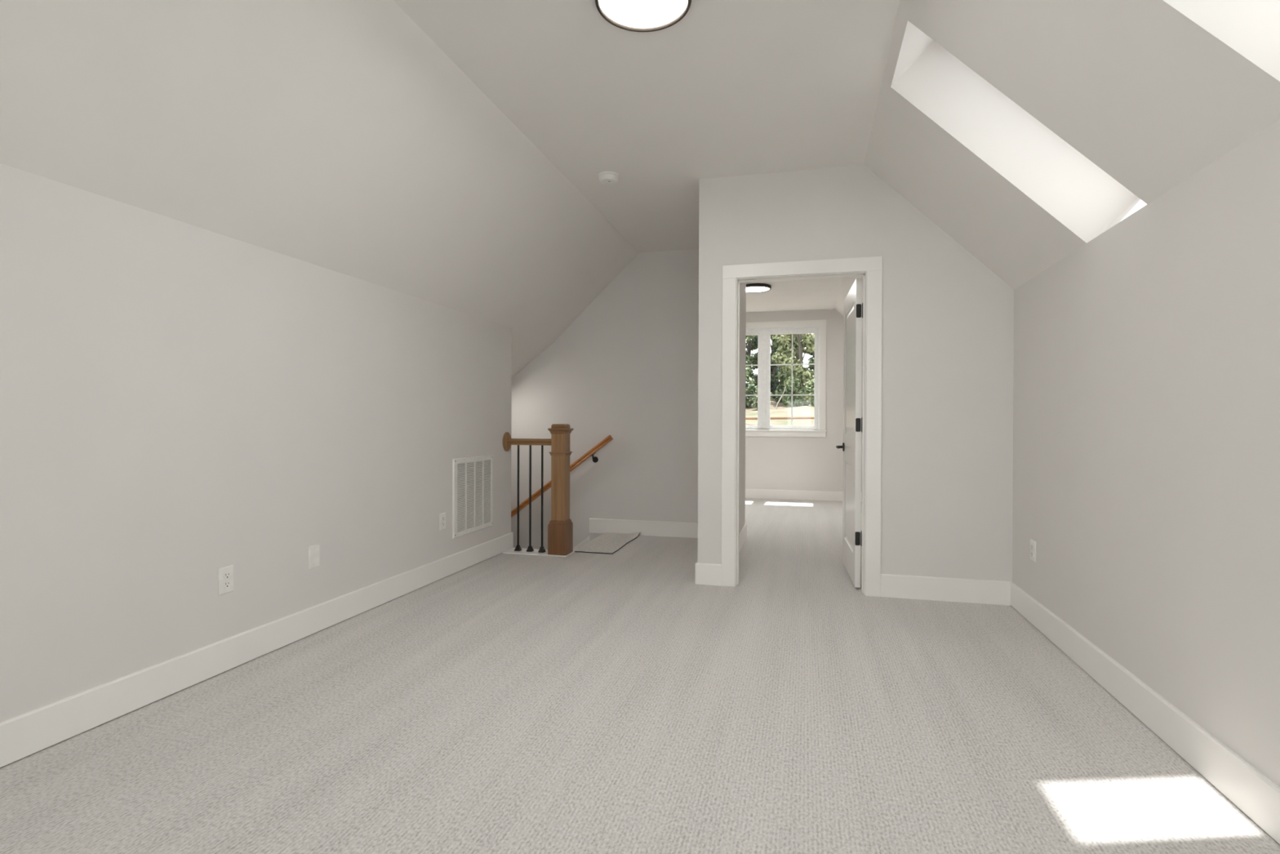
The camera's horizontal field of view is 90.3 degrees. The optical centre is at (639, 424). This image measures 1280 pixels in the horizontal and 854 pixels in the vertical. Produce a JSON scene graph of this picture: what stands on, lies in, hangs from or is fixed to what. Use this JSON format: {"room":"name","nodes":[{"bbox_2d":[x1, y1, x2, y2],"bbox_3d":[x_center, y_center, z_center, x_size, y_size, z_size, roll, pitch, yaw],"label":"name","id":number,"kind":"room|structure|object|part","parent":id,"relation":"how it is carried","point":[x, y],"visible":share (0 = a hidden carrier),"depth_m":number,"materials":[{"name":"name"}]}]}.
{"room":"attic loft room","nodes":[
{"label":"attic loft room","id":0,"kind":"room"},
{"bbox_2d":[0,163,511,721],"bbox_3d":[-1.947,0.226,2.373,0.120,2.076,6.311,0,0,15],"label":"wall","id":1,"kind":"structure","parent":0,"point":[181,402],"depth_m":2.59,"materials":[{"name":"beige paint"}]},
{"bbox_2d":[217,564,233,595],"bbox_3d":[-1.784,0.671,2.748,0.009,0.115,0.072,0,0,15],"label":"wall outlet","id":2,"kind":"object","parent":1,"relation":"attached to","point":[225,574],"visible":1,"depth_m":2.74,"materials":[{"name":"white plastic"}]},
{"bbox_2d":[223,580,231,588],"bbox_3d":[-1.782,0.690,2.747,0.003,0.029,0.034,0,0,15],"label":"receptacle","id":3,"kind":"object","parent":2,"relation":"attached to","point":[227,584],"depth_m":2.75,"materials":[{"name":"white plastic"}]},
{"bbox_2d":[223,571,231,579],"bbox_3d":[-1.782,0.651,2.747,0.003,0.029,0.034,0,0,15],"label":"receptacle","id":4,"kind":"object","parent":2,"relation":"attached to","point":[227,575],"depth_m":2.75,"materials":[{"name":"white plastic"}]},
{"bbox_2d":[308,543,319,568],"bbox_3d":[-1.657,0.671,3.240,0.008,0.115,0.072,0,0,15],"label":"blank wall plate","id":5,"kind":"object","parent":1,"relation":"attached to","point":[313,550],"visible":1,"depth_m":3.24,"materials":[{"name":"white plastic"}]},
{"bbox_2d":[0,488,862,767],"bbox_3d":[0.360,0.997,4.033,3.715,0.140,10.482,0,0,15],"label":"baseboard","id":6,"kind":"structure","parent":1,"relation":"attached to","point":[24,735],"depth_m":2.69,"materials":[{"name":"white wood"}]},
{"bbox_2d":[439,512,445,530],"bbox_3d":[-1.358,0.667,4.387,0.009,0.115,0.072,0,0,15],"label":"wall outlet","id":7,"kind":"object","parent":1,"relation":"attached to","point":[442,516],"visible":1,"depth_m":4.38,"materials":[{"name":"white plastic"}]},
{"bbox_2d":[441,515,444,526],"bbox_3d":[-1.355,0.667,4.386,0.003,0.067,0.033,0,0,15],"label":"receptacle","id":8,"kind":"object","parent":7,"relation":"attached to","point":[442,517],"depth_m":4.38,"materials":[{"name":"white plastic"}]},
{"bbox_2d":[452,454,493,538],"bbox_3d":[-1.249,0.526,4.797,0.012,0.566,0.589,0,0,15],"label":"air vent","id":9,"kind":"object","parent":1,"relation":"in","point":[472,477],"visible":1,"depth_m":4.76,"materials":[{"name":"white metal"}]},
{"bbox_2d":[502,547,574,556],"bbox_3d":[-0.836,1.054,5.255,0.556,0.009,0.201,0,0,15],"label":"trim","id":10,"kind":"structure","parent":1,"relation":"attached to","point":[523,551],"depth_m":5.21,"materials":[{"name":"white wood"}]},
{"bbox_2d":[502,423,573,555],"bbox_3d":[-0.845,0.522,5.251,0.566,1.054,0.160,0,0,15],"label":"balustrade","id":11,"kind":"object","parent":10,"relation":"on","point":[560,527],"visible":1,"depth_m":5.15,"materials":[{"name":"brown wood"}]},
{"bbox_3d":[-0.901,0.143,5.265,0.410,0.053,0.058,0,0,15],"label":"rail","id":12,"kind":"part","parent":11,"relation":"part of","materials":[{"name":"brown wood"}]},
{"bbox_3d":[-0.648,0.438,5.200,0.118,0.742,0.118,0,0,15],"label":"newel post","id":13,"kind":"part","parent":11,"relation":"part of","materials":[{"name":"brown wood"}]},
{"bbox_2d":[0,0,639,341],"bbox_3d":[-1.083,-1.199,4.403,1.227,1.180,10.682,0,0,15],"label":"ceiling","id":14,"kind":"structure","parent":0,"point":[338,135],"depth_m":2.62,"materials":[{"name":"beige paint"}]},
{"bbox_2d":[511,328,554,377],"bbox_3d":[-2.654,0.407,6.326,3.480,2.910,1.022,0,0,15],"label":"ceiling","id":15,"kind":"structure","parent":0,"point":[526,347],"depth_m":6.06,"materials":[{"name":"beige paint"}]},
{"bbox_2d":[511,248,698,549],"bbox_3d":[-1.694,1.188,6.606,5.203,5.724,0.120,0,0,15],"label":"wall","id":16,"kind":"structure","parent":0,"point":[626,369],"depth_m":6.14,"materials":[{"name":"beige paint"}]},
{"bbox_2d":[511,435,613,517],"bbox_3d":[-1.822,1.316,6.525,3.227,2.446,0.101,0,0,15],"label":"wall handrail","id":17,"kind":"object","parent":16,"relation":"attached to","point":[590,453],"visible":0.34,"depth_m":6.17,"materials":[{"name":"brown wood"}]},
{"bbox_2d":[573,518,697,550],"bbox_3d":[-1.626,2.568,6.522,4.989,3.315,0.014,0,0,15],"label":"baseboard","id":18,"kind":"structure","parent":16,"relation":"attached to","point":[656,528],"depth_m":6.08,"materials":[{"name":"white wood"}]},
{"bbox_2d":[0,497,1279,853],"bbox_3d":[0.407,1.192,4.021,3.715,0.250,10.582,0,0,15],"label":"floor","id":19,"kind":"structure","parent":0,"point":[620,702],"depth_m":2.17,"materials":[{"name":"grey carpet"}]},
{"bbox_2d":[573,532,639,554],"bbox_3d":[-0.282,1.043,5.687,0.355,0.030,0.909,0,0,15],"label":"carpet offcut","id":20,"kind":"object","parent":19,"relation":"on","point":[606,543],"visible":0.99,"depth_m":5.62,"materials":[{"name":"grey carpet"}]},
{"bbox_2d":[393,0,899,252],"bbox_3d":[0.004,-1.753,2.378,2.338,0.240,7.313,0,0,15],"label":"ceiling","id":21,"kind":"structure","parent":0,"point":[732,87],"depth_m":3.09,"materials":[{"name":"beige paint"}]},
{"bbox_2d":[598,171,618,185],"bbox_3d":[-0.206,-1.616,4.188,0.133,0.048,0.133,0,0,15],"label":"smoke detector","id":22,"kind":"object","parent":21,"relation":"attached to","point":[608,178],"visible":1,"depth_m":4.15,"materials":[{"name":"white plastic"}]},
{"bbox_2d":[595,0,691,32],"bbox_3d":[0.012,-1.612,2.409,0.365,0.040,0.365,0,0,15],"label":"ceiling light","id":23,"kind":"object","parent":21,"relation":"attached to","point":[634,15],"visible":1,"depth_m":2.47,"materials":[{"name":"white glass"}]},
{"bbox_2d":[738,282,746,533],"bbox_3d":[0.705,-0.248,5.171,0.151,2.824,1.681,0,0,15],"label":"wall partition","id":24,"kind":"structure","parent":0,"point":[743,286],"depth_m":5.68,"materials":[{"name":"beige paint"}]},
{"bbox_2d":[746,277,843,312],"bbox_3d":[1.350,-1.745,7.547,2.338,0.282,3.370,0,0,15],"label":"ceiling","id":25,"kind":"structure","parent":0,"point":[811,294],"depth_m":7.98,"materials":[{"name":"beige paint"}]},
{"bbox_2d":[746,283,771,293],"bbox_3d":[1.339,-1.583,7.397,0.365,0.040,0.365,0,0,15],"label":"ceiling light","id":26,"kind":"object","parent":25,"relation":"attached to","point":[752,287],"visible":0.7,"depth_m":7.31,"materials":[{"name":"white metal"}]},
{"bbox_2d":[746,286,769,292],"bbox_3d":[1.339,-1.575,7.397,0.327,0.013,0.327,0,0,15],"label":"diffuser","id":27,"kind":"object","parent":26,"relation":"attached to","point":[748,289],"depth_m":7.39,"materials":[{"name":"white"}]},
{"bbox_2d":[745,308,862,492],"bbox_3d":[1.752,-0.213,9.161,3.715,2.934,0.150,0,0,15],"label":"wall","id":28,"kind":"structure","parent":0,"point":[771,463],"depth_m":8.92,"materials":[{"name":"beige paint"}]},
{"bbox_2d":[745,319,826,436],"bbox_3d":[1.775,-0.646,9.120,1.735,1.631,0.156,0,0,15],"label":"window","id":29,"kind":"structure","parent":28,"relation":"in","point":[763,428],"depth_m":9.02,"materials":[{"name":"white wood"}]},
{"bbox_3d":[1.401,-0.649,9.243,0.702,1.400,0.045,0,0,15],"label":"sash","id":30,"kind":"part","parent":29,"relation":"part of","materials":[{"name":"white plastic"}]},
{"bbox_3d":[1.765,0.084,9.094,1.735,0.020,0.096,0,0,15],"label":"sill","id":31,"kind":"part","parent":29,"relation":"part of","materials":[{"name":"white wood"}]},
{"bbox_3d":[2.161,-0.646,9.046,0.702,1.400,0.045,0,0,15],"label":"sash","id":32,"kind":"part","parent":29,"relation":"part of","materials":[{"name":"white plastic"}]},
{"bbox_2d":[697,164,1013,582],"bbox_3d":[1.330,-0.242,4.079,1.911,2.824,0.118,0,0,15],"label":"wall","id":33,"kind":"structure","parent":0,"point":[948,319],"depth_m":3.93,"materials":[{"name":"beige paint"}]},
{"bbox_2d":[721,256,882,596],"bbox_3d":[1.040,0.009,4.155,0.991,2.120,0.154,0,0,15],"label":"door frame","id":34,"kind":"structure","parent":33,"relation":"in","point":[870,268],"depth_m":4.07,"materials":[{"name":"white wood"}]},
{"bbox_2d":[835,278,862,587],"bbox_3d":[1.499,0.054,4.516,0.146,2.004,0.815,0,0,12],"label":"door","id":35,"kind":"structure","parent":34,"relation":"in","point":[853,304],"depth_m":4.33,"materials":[{"name":"white wood"}]},
{"bbox_2d":[695,560,1010,605],"bbox_3d":[1.495,0.999,4.831,1.891,0.140,1.679,0,0,15],"label":"baseboard","id":36,"kind":"structure","parent":33,"relation":"attached to","point":[902,586],"depth_m":3.88,"materials":[{"name":"white wood"}]},
{"bbox_2d":[835,0,1279,333],"bbox_3d":[1.966,-1.212,3.609,1.290,1.266,10.682,0,0,15],"label":"ceiling","id":37,"kind":"structure","parent":0,"point":[1025,131],"depth_m":2.29,"materials":[{"name":"beige paint"}]},
{"bbox_2d":[1012,120,1279,786],"bbox_3d":[2.218,0.238,3.547,0.120,2.076,10.682,0,0,15],"label":"wall","id":38,"kind":"structure","parent":0,"point":[1146,373],"depth_m":2.14,"materials":[{"name":"beige paint"}]},
{"bbox_2d":[1030,538,1035,562],"bbox_3d":[2.121,0.682,3.439,0.009,0.115,0.072,0,0,15],"label":"wall outlet","id":39,"kind":"object","parent":38,"relation":"attached to","point":[1033,543],"visible":1,"depth_m":3.42,"materials":[{"name":"white plastic"}]},
{"bbox_2d":[1031,543,1033,557],"bbox_3d":[2.119,0.682,3.440,0.003,0.067,0.033,0,0,15],"label":"receptacle","id":40,"kind":"object","parent":39,"relation":"attached to","point":[1032,544],"depth_m":3.44,"materials":[{"name":"white plastic"}]},
{"bbox_2d":[1010,581,1279,844],"bbox_3d":[1.520,1.009,1.143,0.014,0.135,5.474,0,0,15],"label":"baseboard","id":41,"kind":"structure","parent":38,"relation":"attached to","point":[1256,795],"depth_m":2.12,"materials":[{"name":"white wood"}]},
{"label":"outside","id":42,"kind":"structure","parent":0,"visible":0},
{"bbox_2d":[745,381,813,425],"bbox_3d":[12.510,-0.986,48.046,84.000,9.570,80.100,0,0,15],"label":"ground","id":43,"kind":"structure","parent":42,"point":[781,411],"depth_m":28.47,"materials":[{"name":"soil"}]},
{"bbox_2d":[746,335,755,376],"bbox_3d":[5.286,-5.133,36.944,2.868,8.960,2.139,0,0,-35],"label":"tree","id":44,"kind":"object","parent":43,"relation":"on","point":[748,337],"visible":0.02,"depth_m":36.95,"materials":[{"name":"green plant"}]},
{"bbox_2d":[745,365,756,407],"bbox_3d":[5.546,-1.797,34.795,1.872,2.951,2.136,0,0,7],"label":"shrub","id":45,"kind":"object","parent":43,"relation":"on","point":[749,389],"visible":0.19,"depth_m":34.59,"materials":[{"name":"green plant"}]},
{"bbox_2d":[746,339,757,391],"bbox_3d":[8.317,-6.930,48.503,2.706,10.606,2.372,0,0,14],"label":"tree","id":46,"kind":"object","parent":43,"relation":"on","point":[753,360],"visible":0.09,"depth_m":48.05,"materials":[{"name":"green plant"}]},
{"bbox_2d":[751,387,773,408],"bbox_3d":[6.407,-1.230,33.509,1.150,1.589,1.008,0,0,0],"label":"shrub","id":47,"kind":"object","parent":43,"relation":"on","point":[755,405],"visible":0.12,"depth_m":33.36,"materials":[{"name":"green plant"}]},
{"bbox_2d":[751,335,780,398],"bbox_3d":[9.111,-7.348,44.053,2.509,12.065,2.727,0,0,-37],"label":"tree","id":48,"kind":"object","parent":43,"relation":"on","point":[774,384],"visible":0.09,"depth_m":43.88,"materials":[{"name":"green plant"}]},
{"bbox_2d":[770,343,781,392],"bbox_3d":[10.706,-8.565,51.709,2.974,13.158,2.736,0,0,5],"label":"tree","id":49,"kind":"object","parent":43,"relation":"on","point":[771,353],"visible":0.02,"depth_m":51.77,"materials":[{"name":"green plant"}]},
{"bbox_2d":[745,416,813,419],"bbox_3d":[9.194,-0.269,22.613,11.601,0.225,0.110,0,0,15],"label":"timber","id":50,"kind":"object","parent":43,"relation":"on","point":[751,417],"visible":0.02,"depth_m":23.59,"materials":[{"name":"beige wood"}]},
{"bbox_2d":[775,386,786,408],"bbox_3d":[7.107,-1.212,32.374,0.654,1.468,0.109,0,0,-6],"label":"dead branch","id":51,"kind":"object","parent":43,"relation":"on","point":[785,386],"visible":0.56,"depth_m":32.37,"materials":[{"name":"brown wood"}]},
{"bbox_2d":[770,334,803,402],"bbox_3d":[9.256,-6.023,39.642,2.340,10.464,2.670,0,0,-17],"label":"tree","id":52,"kind":"object","parent":43,"relation":"on","point":[782,377],"visible":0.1,"depth_m":39.38,"materials":[{"name":"green plant"}]},
{"bbox_2d":[771,333,814,406],"bbox_3d":[8.690,-5.033,35.870,2.726,9.132,3.005,0,0,26],"label":"tree","id":53,"kind":"object","parent":43,"relation":"on","point":[781,356],"visible":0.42,"depth_m":35.70,"materials":[{"name":"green plant"}]},
{"bbox_2d":[780,375,808,407],"bbox_3d":[8.147,-1.533,33.866,1.368,2.156,1.561,0,0,-8],"label":"shrub","id":54,"kind":"object","parent":43,"relation":"on","point":[787,400],"visible":0.78,"depth_m":33.61,"materials":[{"name":"green plant"}]},
{"bbox_2d":[803,333,814,392],"bbox_3d":[14.259,-8.129,51.097,2.625,12.625,2.853,0,0,-26],"label":"tree","id":55,"kind":"object","parent":43,"relation":"on","point":[812,353],"visible":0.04,"depth_m":51.04,"materials":[{"name":"green plant"}]},
{"bbox_2d":[804,375,814,406],"bbox_3d":[9.008,-1.455,31.915,1.479,2.043,1.296,0,0,-15],"label":"shrub","id":56,"kind":"object","parent":43,"relation":"on","point":[811,386],"visible":0.16,"depth_m":31.85,"materials":[{"name":"green plant"}]},
{"bbox_2d":[808,338,814,370],"bbox_3d":[12.542,-6.977,43.370,2.479,11.085,2.828,0,0,-23],"label":"tree","id":57,"kind":"object","parent":43,"relation":"on","point":[812,361],"visible":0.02,"depth_m":43.34,"materials":[{"name":"green plant"}]}
]}

